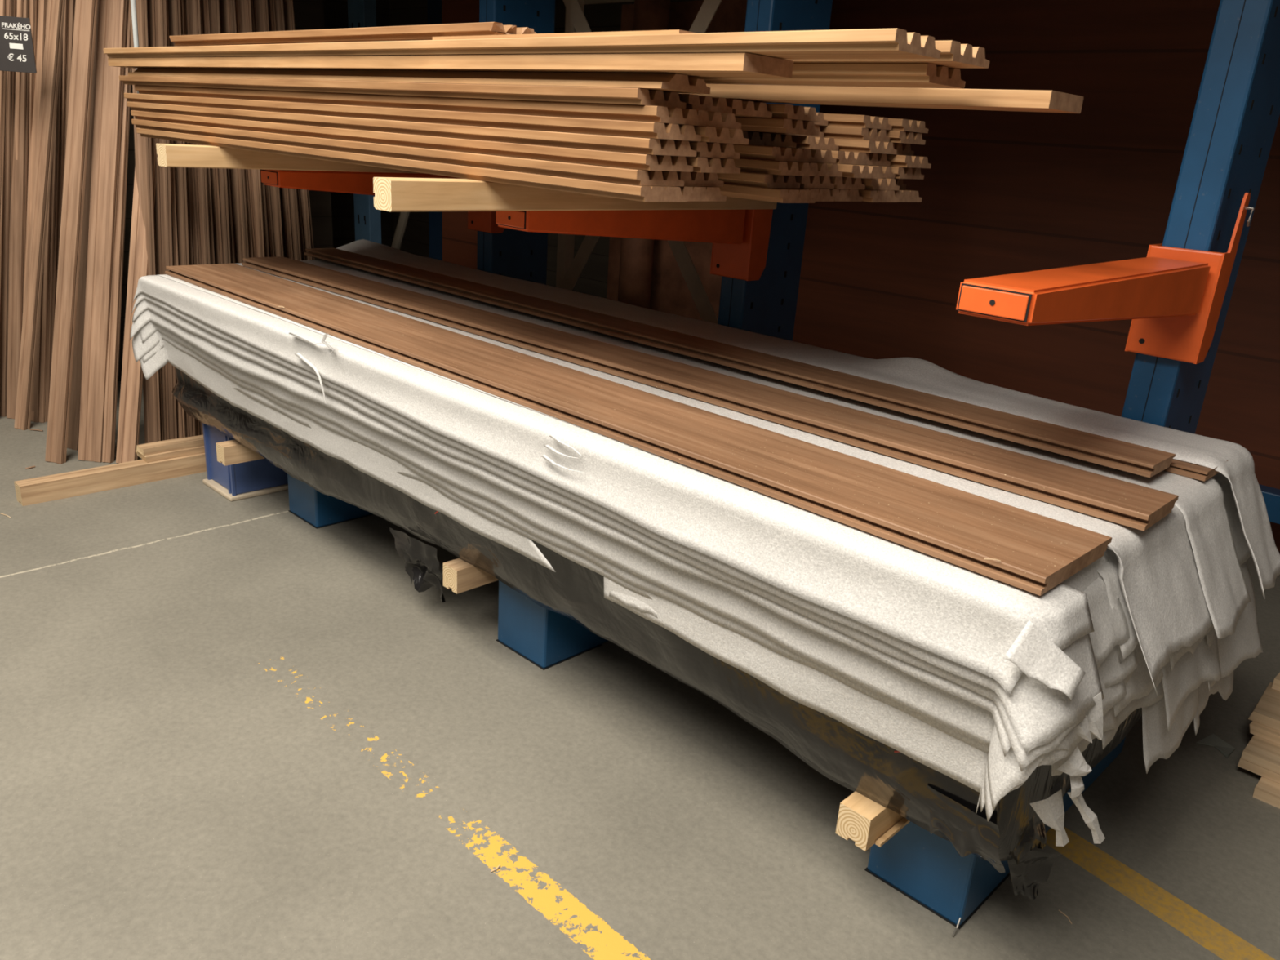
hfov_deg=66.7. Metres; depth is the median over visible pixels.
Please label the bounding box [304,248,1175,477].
board
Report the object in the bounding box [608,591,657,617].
scrap
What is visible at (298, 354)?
foam shred
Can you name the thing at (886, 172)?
board
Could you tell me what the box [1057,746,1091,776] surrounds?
foam shred
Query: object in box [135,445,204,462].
batten
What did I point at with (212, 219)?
board
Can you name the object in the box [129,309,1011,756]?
sheet
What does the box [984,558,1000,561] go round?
wood splinter
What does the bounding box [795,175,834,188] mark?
board
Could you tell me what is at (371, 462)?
sheet
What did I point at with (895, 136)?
board
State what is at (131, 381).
board
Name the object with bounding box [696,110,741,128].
board
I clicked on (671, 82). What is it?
board
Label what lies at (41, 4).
board
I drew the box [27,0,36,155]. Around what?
board
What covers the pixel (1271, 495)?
rail
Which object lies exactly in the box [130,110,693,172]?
board
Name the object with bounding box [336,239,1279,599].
sheet
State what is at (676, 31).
board
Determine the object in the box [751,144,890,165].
board
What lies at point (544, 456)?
foam shred
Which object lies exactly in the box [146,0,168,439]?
board
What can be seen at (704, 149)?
board
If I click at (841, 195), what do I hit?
board
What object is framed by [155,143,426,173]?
beam
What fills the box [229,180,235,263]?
board
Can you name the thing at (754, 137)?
board
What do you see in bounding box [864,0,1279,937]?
rack
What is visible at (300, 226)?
board
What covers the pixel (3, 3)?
board
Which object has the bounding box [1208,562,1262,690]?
flap
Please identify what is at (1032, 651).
flap
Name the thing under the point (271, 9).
board
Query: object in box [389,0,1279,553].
wall
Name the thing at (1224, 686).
flap
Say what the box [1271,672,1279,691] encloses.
plank
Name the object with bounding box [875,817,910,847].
wood sliver
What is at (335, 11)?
wall
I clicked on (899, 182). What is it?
board
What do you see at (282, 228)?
board
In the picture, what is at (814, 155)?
board
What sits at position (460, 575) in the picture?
bearer
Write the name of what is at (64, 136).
board
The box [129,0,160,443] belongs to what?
board
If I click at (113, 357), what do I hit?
board
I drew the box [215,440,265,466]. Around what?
bearer
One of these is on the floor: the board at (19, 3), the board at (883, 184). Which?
the board at (19, 3)
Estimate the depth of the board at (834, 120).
2.62 m
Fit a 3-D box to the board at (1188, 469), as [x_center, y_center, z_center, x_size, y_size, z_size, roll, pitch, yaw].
[0.058,-0.515,3.340,0.155,0.020,3.526,-15,27,-43]
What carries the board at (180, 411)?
on the floor
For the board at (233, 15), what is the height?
2.695 m
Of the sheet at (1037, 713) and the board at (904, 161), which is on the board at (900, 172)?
the board at (904, 161)
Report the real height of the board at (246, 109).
0.030 m
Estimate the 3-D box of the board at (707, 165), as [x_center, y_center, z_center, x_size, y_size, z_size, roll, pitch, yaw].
[-0.820,-1.073,3.025,2.793,0.030,0.147,21,26,40]
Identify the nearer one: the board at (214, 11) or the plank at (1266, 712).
the plank at (1266, 712)
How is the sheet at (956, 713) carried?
attached to the plastic sheeting
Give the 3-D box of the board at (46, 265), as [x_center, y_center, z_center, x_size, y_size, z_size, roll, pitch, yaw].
[-2.959,-1.627,4.849,0.073,2.656,0.555,10,20,15]
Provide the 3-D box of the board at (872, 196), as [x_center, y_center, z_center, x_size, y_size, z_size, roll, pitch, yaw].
[-0.339,-1.167,3.570,2.831,0.030,0.147,21,26,40]
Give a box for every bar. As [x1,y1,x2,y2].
[559,0,722,290]
[562,0,718,324]
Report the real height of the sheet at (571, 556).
0.388 m
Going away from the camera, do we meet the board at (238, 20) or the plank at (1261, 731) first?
the plank at (1261, 731)
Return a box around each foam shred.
[288,332,336,346]
[294,352,326,404]
[321,333,334,354]
[540,454,584,472]
[543,444,576,457]
[549,435,581,455]
[1029,789,1069,846]
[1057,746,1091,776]
[1066,791,1105,844]
[1069,775,1084,798]
[1072,715,1092,742]
[1086,692,1102,740]
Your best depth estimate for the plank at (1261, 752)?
2.73 m
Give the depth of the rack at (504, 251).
4.08 m
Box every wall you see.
[323,0,394,248]
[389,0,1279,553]
[606,0,746,320]
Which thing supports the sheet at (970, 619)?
on the sheet at (1037, 713)
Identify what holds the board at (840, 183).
on the board at (841, 195)
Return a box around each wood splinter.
[29,428,43,431]
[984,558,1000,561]
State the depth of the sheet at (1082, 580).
2.56 m
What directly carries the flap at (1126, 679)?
hanging from the plastic sheeting
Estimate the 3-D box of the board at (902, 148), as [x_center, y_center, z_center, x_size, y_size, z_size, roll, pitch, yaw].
[-0.238,-1.318,3.642,2.749,0.030,0.147,21,26,40]
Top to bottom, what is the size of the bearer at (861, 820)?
0.078 m
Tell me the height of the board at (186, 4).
2.684 m
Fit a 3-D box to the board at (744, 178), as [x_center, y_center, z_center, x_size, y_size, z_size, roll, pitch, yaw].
[-0.642,-1.109,3.255,2.776,0.030,0.147,21,26,40]
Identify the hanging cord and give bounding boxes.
[130,0,138,93]
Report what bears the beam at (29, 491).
on the floor
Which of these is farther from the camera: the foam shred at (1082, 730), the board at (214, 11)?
the board at (214, 11)
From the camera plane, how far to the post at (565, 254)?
4.77 m
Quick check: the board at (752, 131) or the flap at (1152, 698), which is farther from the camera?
the board at (752, 131)
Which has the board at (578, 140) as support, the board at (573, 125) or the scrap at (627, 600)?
the board at (573, 125)
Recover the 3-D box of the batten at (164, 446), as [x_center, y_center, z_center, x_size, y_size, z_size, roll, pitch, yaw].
[-1.963,-0.210,4.620,0.095,0.030,0.785,21,26,40]
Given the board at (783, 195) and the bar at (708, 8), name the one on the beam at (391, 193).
the board at (783, 195)
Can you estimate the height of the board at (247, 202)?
2.688 m
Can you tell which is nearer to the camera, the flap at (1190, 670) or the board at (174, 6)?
the flap at (1190, 670)
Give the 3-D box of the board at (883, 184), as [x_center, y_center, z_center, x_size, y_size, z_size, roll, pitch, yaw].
[-0.346,-1.200,3.570,2.852,0.030,0.147,21,26,40]
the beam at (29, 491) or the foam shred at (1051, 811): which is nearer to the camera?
the foam shred at (1051, 811)
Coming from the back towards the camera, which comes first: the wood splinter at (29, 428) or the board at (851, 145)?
the wood splinter at (29, 428)
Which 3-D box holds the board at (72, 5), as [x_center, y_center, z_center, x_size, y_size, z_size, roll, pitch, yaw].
[-2.914,-1.656,4.923,0.074,2.668,0.505,13,21,24]
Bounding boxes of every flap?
[1002,620,1085,699]
[1051,706,1118,776]
[1082,575,1129,668]
[1097,548,1138,659]
[1097,644,1138,688]
[1098,645,1126,716]
[1102,680,1164,749]
[1113,642,1163,716]
[1124,671,1133,685]
[1142,687,1199,773]
[1161,628,1222,732]
[1169,624,1213,671]
[1193,671,1233,735]
[1205,560,1248,646]
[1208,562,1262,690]
[1213,472,1251,565]
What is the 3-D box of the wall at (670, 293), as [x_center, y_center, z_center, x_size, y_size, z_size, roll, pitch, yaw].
[0.248,-1.495,5.623,1.136,2.300,0.060,21,26,40]
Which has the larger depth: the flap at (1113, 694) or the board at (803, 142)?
the board at (803, 142)
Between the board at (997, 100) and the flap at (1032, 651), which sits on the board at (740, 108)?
the board at (997, 100)
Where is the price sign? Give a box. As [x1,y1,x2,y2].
[0,15,36,73]
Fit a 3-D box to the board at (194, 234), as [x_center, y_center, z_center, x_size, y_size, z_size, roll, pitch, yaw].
[-2.182,-1.519,4.667,0.084,2.681,0.509,-1,20,-14]
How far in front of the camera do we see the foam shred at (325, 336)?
2.87 m
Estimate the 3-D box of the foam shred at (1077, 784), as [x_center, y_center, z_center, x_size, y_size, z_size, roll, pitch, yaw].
[0.730,0.511,1.626,0.028,0.038,0.015,1,20,-8]
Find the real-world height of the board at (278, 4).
2.698 m
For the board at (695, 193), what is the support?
on the beam at (391, 193)
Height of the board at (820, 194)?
0.030 m
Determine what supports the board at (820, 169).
on the board at (806, 182)
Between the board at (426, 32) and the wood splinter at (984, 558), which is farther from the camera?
the board at (426, 32)
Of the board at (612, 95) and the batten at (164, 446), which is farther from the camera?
the batten at (164, 446)
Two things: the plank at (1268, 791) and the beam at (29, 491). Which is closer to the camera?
the plank at (1268, 791)
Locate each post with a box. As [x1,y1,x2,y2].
[347,0,381,244]
[555,0,584,287]
[617,0,670,309]
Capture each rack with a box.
[260,0,555,528]
[495,0,832,670]
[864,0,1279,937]
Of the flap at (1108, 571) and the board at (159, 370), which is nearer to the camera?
the flap at (1108, 571)
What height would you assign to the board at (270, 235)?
2.694 m
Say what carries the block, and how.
on the floor
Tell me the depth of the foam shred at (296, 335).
2.96 m
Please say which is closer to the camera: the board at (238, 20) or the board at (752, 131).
the board at (752, 131)
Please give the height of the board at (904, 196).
0.030 m
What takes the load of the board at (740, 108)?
on the board
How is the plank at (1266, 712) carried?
on the plank at (1261, 731)
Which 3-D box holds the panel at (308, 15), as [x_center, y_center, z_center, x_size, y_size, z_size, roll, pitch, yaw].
[-2.958,-1.937,5.589,0.100,2.740,2.500,21,26,40]
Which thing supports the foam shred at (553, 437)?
attached to the sheet at (970, 619)
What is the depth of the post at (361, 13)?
6.61 m
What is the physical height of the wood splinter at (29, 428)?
0.010 m
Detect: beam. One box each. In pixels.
[13,453,206,506]
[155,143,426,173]
[373,177,777,211]
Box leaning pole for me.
[391,211,410,249]
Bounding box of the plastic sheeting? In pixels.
[172,367,1213,900]
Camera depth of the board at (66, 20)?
4.87 m
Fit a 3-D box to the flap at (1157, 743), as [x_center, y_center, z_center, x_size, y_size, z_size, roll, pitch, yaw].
[1.091,0.354,2.120,0.252,0.396,0.358,21,26,40]
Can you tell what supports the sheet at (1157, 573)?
on the plastic sheeting
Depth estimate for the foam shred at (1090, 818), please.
1.67 m
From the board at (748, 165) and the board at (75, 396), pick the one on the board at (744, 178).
the board at (748, 165)
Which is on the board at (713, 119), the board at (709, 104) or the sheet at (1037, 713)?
the board at (709, 104)
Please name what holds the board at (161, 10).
on the floor
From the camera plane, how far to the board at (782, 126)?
2.29 m
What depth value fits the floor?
2.48 m
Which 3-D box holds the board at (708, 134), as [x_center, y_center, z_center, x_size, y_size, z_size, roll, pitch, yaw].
[-0.810,-1.127,2.993,2.808,0.030,0.147,21,26,40]
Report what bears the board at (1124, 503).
on the sheet at (1157, 573)
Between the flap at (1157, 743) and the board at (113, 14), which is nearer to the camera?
the flap at (1157, 743)
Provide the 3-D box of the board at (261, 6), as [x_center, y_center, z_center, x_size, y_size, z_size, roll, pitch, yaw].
[-1.929,-1.657,5.074,0.070,2.698,0.334,-5,21,-24]
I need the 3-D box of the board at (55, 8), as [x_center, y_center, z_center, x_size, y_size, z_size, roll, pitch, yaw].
[-2.849,-1.550,4.653,0.582,2.662,0.069,-13,25,-39]
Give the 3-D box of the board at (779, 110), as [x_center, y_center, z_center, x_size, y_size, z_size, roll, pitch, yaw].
[-0.624,-1.253,3.197,2.830,0.030,0.147,21,26,40]
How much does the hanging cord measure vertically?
1.090 m
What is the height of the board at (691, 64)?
0.030 m
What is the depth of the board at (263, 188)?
5.05 m
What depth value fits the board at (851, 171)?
2.50 m
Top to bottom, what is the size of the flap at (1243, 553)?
0.194 m
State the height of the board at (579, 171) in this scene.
0.030 m
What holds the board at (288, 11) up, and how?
on the floor
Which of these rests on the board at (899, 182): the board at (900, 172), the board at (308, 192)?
the board at (900, 172)
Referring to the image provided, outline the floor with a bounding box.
[0,381,1279,959]
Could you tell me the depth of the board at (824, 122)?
2.63 m
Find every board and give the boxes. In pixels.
[0,0,7,297]
[0,0,10,397]
[0,0,15,417]
[6,0,30,418]
[13,0,23,159]
[13,0,65,430]
[22,0,47,323]
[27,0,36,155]
[31,0,48,422]
[31,145,53,422]
[44,0,97,463]
[46,47,62,421]
[54,0,75,309]
[55,0,70,297]
[60,136,65,223]
[66,0,99,450]
[77,0,128,462]
[102,0,132,462]
[103,27,940,58]
[107,53,793,77]
[115,137,155,462]
[119,75,686,109]
[124,93,701,141]
[127,101,697,156]
[128,67,710,93]
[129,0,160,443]
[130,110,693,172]
[131,119,684,186]
[134,84,704,125]
[136,128,688,201]
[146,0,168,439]
[153,215,164,440]
[155,0,177,439]
[164,263,1111,595]
[165,0,185,438]
[168,0,195,436]
[168,22,534,46]
[173,140,189,437]
[175,104,740,159]
[179,0,199,435]
[182,0,203,435]
[184,0,203,264]
[187,0,210,264]
[200,0,214,264]
[201,0,222,264]
[208,0,231,263]
[212,218,215,264]
[218,0,244,263]
[218,4,234,263]
[228,0,248,262]
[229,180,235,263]
[235,0,257,257]
[235,9,253,257]
[237,0,264,257]
[241,256,1178,531]
[246,109,711,142]
[250,0,269,257]
[253,0,275,257]
[254,0,283,256]
[267,0,293,259]
[274,0,301,260]
[279,187,286,257]
[282,0,311,260]
[292,0,315,260]
[296,188,306,260]
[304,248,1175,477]
[432,29,697,39]
[674,186,726,201]
[676,171,724,186]
[678,84,1083,113]
[678,93,733,113]
[682,155,740,173]
[688,62,965,88]
[693,125,749,144]
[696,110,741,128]
[700,141,808,162]
[716,171,799,188]
[718,182,815,203]
[725,98,772,117]
[728,157,814,176]
[734,103,821,121]
[734,116,819,135]
[737,143,836,163]
[742,130,764,145]
[751,131,806,135]
[751,144,867,164]
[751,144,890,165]
[759,132,796,147]
[780,124,824,137]
[783,40,989,68]
[788,146,931,168]
[791,135,839,150]
[791,187,835,201]
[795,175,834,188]
[799,161,842,177]
[813,112,827,125]
[818,113,892,129]
[819,125,889,142]
[822,162,882,178]
[826,188,862,201]
[829,176,865,189]
[834,138,897,154]
[853,164,895,177]
[857,189,898,202]
[861,177,899,190]
[884,165,924,179]
[885,118,928,133]
[885,130,925,144]
[888,177,906,189]
[891,189,922,202]
[893,142,914,155]
[1163,458,1227,481]
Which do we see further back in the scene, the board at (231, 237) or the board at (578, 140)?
the board at (231, 237)
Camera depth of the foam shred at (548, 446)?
2.22 m
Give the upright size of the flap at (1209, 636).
0.265 m
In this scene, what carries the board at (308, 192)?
on the floor
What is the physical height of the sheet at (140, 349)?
0.386 m
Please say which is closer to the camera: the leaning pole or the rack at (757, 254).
the rack at (757, 254)
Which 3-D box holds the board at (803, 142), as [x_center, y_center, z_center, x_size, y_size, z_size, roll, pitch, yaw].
[-0.466,-1.269,3.461,2.685,0.030,0.147,21,26,40]
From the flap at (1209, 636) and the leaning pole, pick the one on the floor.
the leaning pole
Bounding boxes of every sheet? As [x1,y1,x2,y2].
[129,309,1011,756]
[131,275,1104,754]
[132,275,1094,696]
[132,299,1088,772]
[132,330,1076,821]
[138,320,1092,809]
[138,330,555,572]
[141,331,985,812]
[156,274,1108,591]
[235,260,1213,694]
[299,259,1251,638]
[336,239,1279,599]
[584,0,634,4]
[603,568,987,813]
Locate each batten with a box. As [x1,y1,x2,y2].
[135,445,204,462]
[136,435,204,455]
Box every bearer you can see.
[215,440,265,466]
[443,558,498,594]
[835,791,903,851]
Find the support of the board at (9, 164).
on the floor
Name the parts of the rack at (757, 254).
foot plate, arm, bracket plate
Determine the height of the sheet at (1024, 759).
0.256 m
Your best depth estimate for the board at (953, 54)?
1.69 m
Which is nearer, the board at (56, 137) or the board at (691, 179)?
the board at (691, 179)
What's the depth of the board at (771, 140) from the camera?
2.51 m
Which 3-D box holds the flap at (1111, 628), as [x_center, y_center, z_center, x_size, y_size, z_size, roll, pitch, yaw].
[0.722,0.239,1.710,0.193,0.127,0.290,21,26,40]
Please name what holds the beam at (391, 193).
on the rack at (757, 254)
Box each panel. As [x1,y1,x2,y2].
[117,0,333,381]
[441,0,479,269]
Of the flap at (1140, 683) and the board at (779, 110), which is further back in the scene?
the board at (779, 110)
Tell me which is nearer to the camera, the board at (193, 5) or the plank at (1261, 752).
the plank at (1261, 752)
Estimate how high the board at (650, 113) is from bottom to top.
0.030 m
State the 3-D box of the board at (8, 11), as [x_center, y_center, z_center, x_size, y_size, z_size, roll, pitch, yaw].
[-3.137,-1.625,4.779,0.476,2.679,0.068,-10,24,-34]
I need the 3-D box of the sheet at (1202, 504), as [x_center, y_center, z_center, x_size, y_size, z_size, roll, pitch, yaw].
[-0.105,-0.361,3.322,3.950,0.277,0.280,21,26,40]
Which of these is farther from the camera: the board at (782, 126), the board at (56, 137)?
the board at (56, 137)
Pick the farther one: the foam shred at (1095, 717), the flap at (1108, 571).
the flap at (1108, 571)
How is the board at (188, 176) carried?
on the floor
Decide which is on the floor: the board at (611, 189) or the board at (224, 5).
the board at (224, 5)
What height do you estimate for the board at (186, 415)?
2.680 m
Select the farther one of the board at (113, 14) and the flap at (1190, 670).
the board at (113, 14)
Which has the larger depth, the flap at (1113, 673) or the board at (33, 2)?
the board at (33, 2)
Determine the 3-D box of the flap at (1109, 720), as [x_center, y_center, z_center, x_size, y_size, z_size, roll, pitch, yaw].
[0.731,0.362,1.760,0.209,0.210,0.274,21,26,40]
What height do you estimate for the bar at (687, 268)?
1.532 m
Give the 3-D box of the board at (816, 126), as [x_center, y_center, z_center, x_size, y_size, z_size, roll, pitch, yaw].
[-0.478,-1.302,3.457,2.616,0.030,0.147,21,26,40]
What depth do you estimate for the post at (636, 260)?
5.54 m
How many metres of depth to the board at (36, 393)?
5.00 m
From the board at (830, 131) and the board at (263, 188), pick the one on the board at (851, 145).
the board at (830, 131)
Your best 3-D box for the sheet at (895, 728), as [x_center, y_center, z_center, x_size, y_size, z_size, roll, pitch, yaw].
[0.296,0.266,1.940,1.064,0.414,0.084,21,26,40]
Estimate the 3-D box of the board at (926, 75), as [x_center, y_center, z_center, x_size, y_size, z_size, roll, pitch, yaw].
[-0.254,-1.042,2.485,2.267,0.030,0.147,21,26,40]
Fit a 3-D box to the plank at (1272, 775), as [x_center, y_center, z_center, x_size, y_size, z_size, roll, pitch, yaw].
[2.071,0.884,2.582,0.807,0.026,0.260,21,26,40]
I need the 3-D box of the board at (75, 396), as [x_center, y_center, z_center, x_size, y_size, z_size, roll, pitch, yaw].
[-2.546,-1.469,4.484,0.113,2.659,0.572,14,22,26]
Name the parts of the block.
foot plate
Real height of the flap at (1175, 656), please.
0.236 m
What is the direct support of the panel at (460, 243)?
on the floor
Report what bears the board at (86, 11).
on the floor
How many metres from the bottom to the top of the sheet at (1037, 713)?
0.222 m
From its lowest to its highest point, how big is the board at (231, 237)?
2.688 m
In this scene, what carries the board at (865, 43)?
on the board at (691, 64)
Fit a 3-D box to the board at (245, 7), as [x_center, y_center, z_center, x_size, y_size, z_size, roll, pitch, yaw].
[-1.985,-1.625,4.975,0.079,2.697,0.356,-2,20,-16]
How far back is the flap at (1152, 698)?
1.90 m
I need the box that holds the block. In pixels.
[202,422,288,501]
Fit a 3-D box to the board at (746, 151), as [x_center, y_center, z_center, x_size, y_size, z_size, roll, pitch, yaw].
[-0.635,-1.166,3.230,2.798,0.030,0.147,21,26,40]
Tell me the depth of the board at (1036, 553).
2.10 m
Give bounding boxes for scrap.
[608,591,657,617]
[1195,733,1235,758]
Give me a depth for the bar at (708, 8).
4.60 m
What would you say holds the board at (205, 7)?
on the floor
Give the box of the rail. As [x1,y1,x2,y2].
[1258,484,1279,524]
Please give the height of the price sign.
0.225 m
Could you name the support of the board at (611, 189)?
on the beam at (391, 193)
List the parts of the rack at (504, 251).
foot plate, arm, bracket plate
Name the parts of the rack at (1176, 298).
foot plate, arm, bracket plate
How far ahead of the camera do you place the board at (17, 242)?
4.88 m
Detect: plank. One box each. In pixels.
[1237,758,1279,783]
[1240,734,1279,773]
[1248,682,1279,731]
[1249,720,1279,745]
[1253,776,1279,808]
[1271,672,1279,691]
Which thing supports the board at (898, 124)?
on the board at (895, 136)
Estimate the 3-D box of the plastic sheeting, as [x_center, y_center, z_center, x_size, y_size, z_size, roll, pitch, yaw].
[-0.317,-0.034,3.303,3.855,0.836,1.090,21,26,40]
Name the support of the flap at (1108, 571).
hanging from the plastic sheeting
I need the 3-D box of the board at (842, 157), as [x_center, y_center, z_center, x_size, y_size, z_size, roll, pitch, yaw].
[-0.415,-1.219,3.423,2.732,0.030,0.147,21,26,40]
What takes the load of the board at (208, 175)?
on the floor

